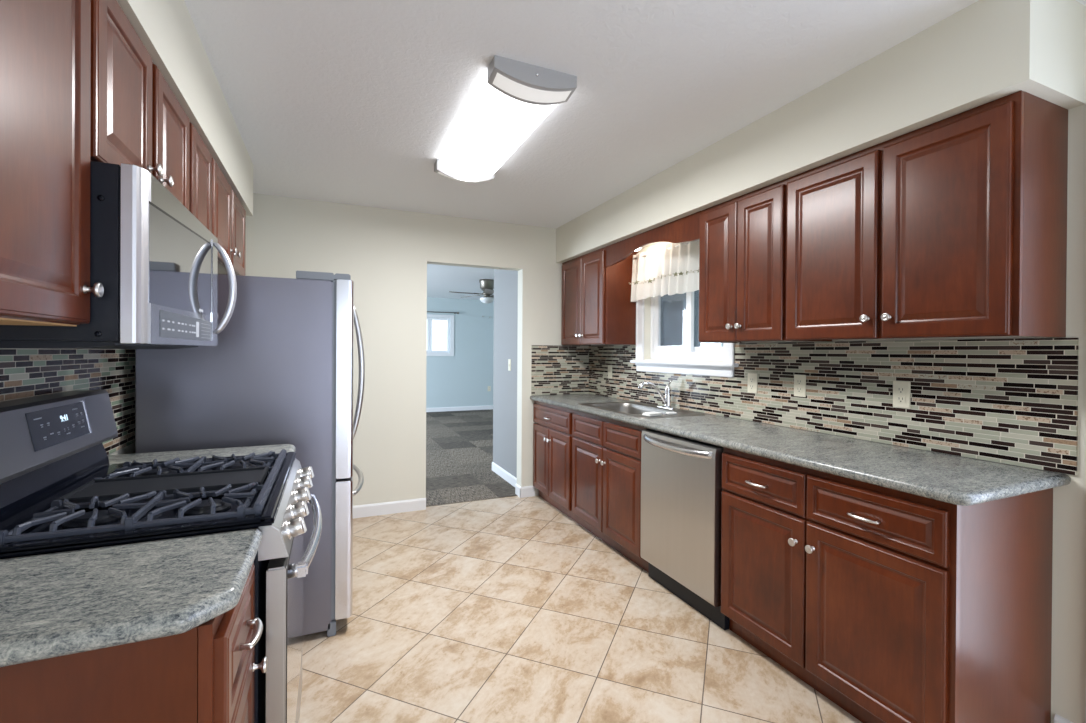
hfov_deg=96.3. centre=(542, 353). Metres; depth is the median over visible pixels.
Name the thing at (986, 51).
soffit
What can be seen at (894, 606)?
base cabinet
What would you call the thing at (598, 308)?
upper cabinet
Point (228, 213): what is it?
upper cabinet
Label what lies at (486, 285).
ceiling fan
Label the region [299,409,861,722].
floor
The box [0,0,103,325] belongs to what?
upper cabinet
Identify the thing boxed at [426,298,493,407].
wall
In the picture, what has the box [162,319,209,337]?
print
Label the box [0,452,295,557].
cooktop
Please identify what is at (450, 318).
window
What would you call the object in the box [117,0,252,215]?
wall
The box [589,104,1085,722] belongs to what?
wall
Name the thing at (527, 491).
baseboard
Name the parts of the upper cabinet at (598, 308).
door, frame, door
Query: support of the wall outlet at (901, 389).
attached to the wall at (1007, 401)
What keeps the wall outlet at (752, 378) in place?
attached to the wall at (1007, 401)
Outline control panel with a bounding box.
[34,408,84,439]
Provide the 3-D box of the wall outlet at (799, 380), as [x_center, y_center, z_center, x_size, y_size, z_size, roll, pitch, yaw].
[1.343,0.169,2.544,0.008,0.115,0.070,0,0,-24]
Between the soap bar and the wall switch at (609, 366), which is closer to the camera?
the soap bar
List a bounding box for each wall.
[0,348,135,455]
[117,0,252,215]
[246,193,588,505]
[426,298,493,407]
[493,269,517,477]
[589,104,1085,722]
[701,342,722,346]
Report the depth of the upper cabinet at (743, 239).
2.49 m
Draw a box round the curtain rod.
[427,311,458,313]
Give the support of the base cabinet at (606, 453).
on the floor
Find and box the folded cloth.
[642,412,661,416]
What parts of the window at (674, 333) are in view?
sash, sill, frame, sash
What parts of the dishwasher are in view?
handle, kick plate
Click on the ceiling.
(352, 102)
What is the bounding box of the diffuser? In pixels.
[439,80,557,178]
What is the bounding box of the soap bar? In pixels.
[666,412,676,414]
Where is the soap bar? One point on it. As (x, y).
(667, 413)
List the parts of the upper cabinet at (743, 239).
door, knob, frame, door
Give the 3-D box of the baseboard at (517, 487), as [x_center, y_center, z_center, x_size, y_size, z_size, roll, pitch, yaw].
[-0.223,1.247,4.421,0.013,0.095,0.132,0,0,-24]
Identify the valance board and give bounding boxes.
[606,211,700,266]
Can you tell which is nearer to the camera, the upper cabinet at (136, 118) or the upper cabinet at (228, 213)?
the upper cabinet at (136, 118)
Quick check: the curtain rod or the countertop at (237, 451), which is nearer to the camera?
the countertop at (237, 451)
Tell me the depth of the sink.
3.60 m
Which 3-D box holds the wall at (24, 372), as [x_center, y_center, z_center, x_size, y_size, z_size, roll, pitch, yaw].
[-0.922,0.084,-0.003,0.158,2.450,7.430,0,0,-24]
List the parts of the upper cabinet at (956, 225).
door, knob, knob, door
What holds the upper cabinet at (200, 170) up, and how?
attached to the wall at (24, 372)
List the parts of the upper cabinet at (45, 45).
panel, frame, knob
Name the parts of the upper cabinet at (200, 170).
door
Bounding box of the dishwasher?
[640,429,728,629]
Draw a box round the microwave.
[0,161,236,348]
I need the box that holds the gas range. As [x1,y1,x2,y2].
[0,390,321,722]
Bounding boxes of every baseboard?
[353,498,425,518]
[426,405,492,411]
[492,462,516,486]
[515,484,521,496]
[520,486,534,497]
[1054,714,1072,722]
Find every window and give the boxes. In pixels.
[427,314,453,355]
[630,251,738,377]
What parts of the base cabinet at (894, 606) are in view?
handle, door, drawer, knob, knob, handle, door, drawer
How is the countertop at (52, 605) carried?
on the base cabinet at (204, 673)
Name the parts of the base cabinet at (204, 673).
frame, drawer, door, handle, knob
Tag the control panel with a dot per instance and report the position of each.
(49, 423)
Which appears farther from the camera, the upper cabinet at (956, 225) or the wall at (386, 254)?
the wall at (386, 254)
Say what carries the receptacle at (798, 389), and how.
attached to the wall outlet at (799, 380)
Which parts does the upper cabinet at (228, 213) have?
door, panel, frame, door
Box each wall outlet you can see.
[747,373,756,393]
[794,374,805,396]
[893,381,910,408]
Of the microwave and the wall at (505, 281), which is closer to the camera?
the microwave
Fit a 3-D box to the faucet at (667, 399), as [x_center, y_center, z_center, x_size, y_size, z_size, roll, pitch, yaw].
[0.884,0.302,3.442,0.052,0.154,0.052,0,0,-24]
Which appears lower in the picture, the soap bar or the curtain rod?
the soap bar
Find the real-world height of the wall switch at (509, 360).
0.115 m
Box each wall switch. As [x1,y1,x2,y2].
[508,359,510,370]
[608,365,611,378]
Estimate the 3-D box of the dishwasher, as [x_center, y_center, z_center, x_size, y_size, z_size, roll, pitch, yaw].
[0.932,0.875,2.658,0.620,0.868,0.602,0,0,-24]
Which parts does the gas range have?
display panel, burner, burner, burner, burner, oven door, control panel, oven glass, knob, storage drawer, knob, knob, knob, handle, knob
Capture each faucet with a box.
[638,380,677,409]
[664,385,671,406]
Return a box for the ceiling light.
[434,55,576,181]
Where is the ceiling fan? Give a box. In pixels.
[449,279,493,303]
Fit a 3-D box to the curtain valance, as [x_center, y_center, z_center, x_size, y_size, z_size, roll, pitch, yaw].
[0.911,-0.593,3.421,0.082,0.373,1.041,0,0,-24]
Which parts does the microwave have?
door edge trim, door, control panel, handle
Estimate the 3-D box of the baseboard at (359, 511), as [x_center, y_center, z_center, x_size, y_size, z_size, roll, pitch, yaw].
[-1.658,1.241,3.730,1.500,0.095,0.013,0,0,-24]
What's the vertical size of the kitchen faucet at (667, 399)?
0.201 m
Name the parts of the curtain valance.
rod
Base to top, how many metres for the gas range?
1.151 m
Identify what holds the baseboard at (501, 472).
attached to the wall at (505, 281)
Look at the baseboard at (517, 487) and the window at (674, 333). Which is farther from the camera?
the baseboard at (517, 487)
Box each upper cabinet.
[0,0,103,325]
[90,0,189,209]
[189,122,217,319]
[212,158,245,275]
[561,247,637,345]
[699,179,828,342]
[786,90,1067,340]
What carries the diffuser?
attached to the ceiling light
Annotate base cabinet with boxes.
[0,562,267,722]
[533,401,577,522]
[572,410,648,572]
[721,447,1052,722]
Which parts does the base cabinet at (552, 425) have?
door, drawer, door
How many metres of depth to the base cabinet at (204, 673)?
0.75 m
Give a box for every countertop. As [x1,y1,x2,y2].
[0,529,261,666]
[108,444,295,464]
[530,394,1070,505]
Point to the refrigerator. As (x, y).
(280, 370)
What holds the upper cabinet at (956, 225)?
attached to the wall at (1007, 401)
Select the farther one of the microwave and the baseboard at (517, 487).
the baseboard at (517, 487)
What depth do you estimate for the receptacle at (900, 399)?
2.09 m
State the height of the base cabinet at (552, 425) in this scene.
0.874 m
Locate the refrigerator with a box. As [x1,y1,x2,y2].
[136,271,364,636]
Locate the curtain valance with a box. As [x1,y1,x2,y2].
[630,240,698,301]
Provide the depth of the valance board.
3.16 m
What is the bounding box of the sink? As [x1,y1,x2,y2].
[578,401,704,417]
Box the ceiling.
[184,0,1085,299]
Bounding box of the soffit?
[556,0,1085,262]
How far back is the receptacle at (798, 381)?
2.54 m
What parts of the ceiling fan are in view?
blade, lamp shade, blade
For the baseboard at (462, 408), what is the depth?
10.65 m
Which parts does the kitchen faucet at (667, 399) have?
spout, plate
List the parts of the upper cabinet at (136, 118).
door, knob, knob, door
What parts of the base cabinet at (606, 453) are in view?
door, drawer, frame, drawer, door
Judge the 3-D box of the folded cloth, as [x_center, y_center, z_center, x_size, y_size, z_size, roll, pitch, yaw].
[0.679,0.378,3.031,0.110,0.018,0.070,0,0,-32]
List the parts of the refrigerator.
freezer drawer, door, handle, handle, handle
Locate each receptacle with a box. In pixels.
[796,379,801,384]
[796,387,801,391]
[897,386,904,392]
[897,396,904,402]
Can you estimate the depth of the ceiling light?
2.19 m
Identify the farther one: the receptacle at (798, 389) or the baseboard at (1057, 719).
the receptacle at (798, 389)
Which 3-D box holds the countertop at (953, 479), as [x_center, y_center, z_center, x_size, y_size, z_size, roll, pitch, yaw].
[0.819,0.412,3.010,0.610,0.038,3.300,0,0,-24]

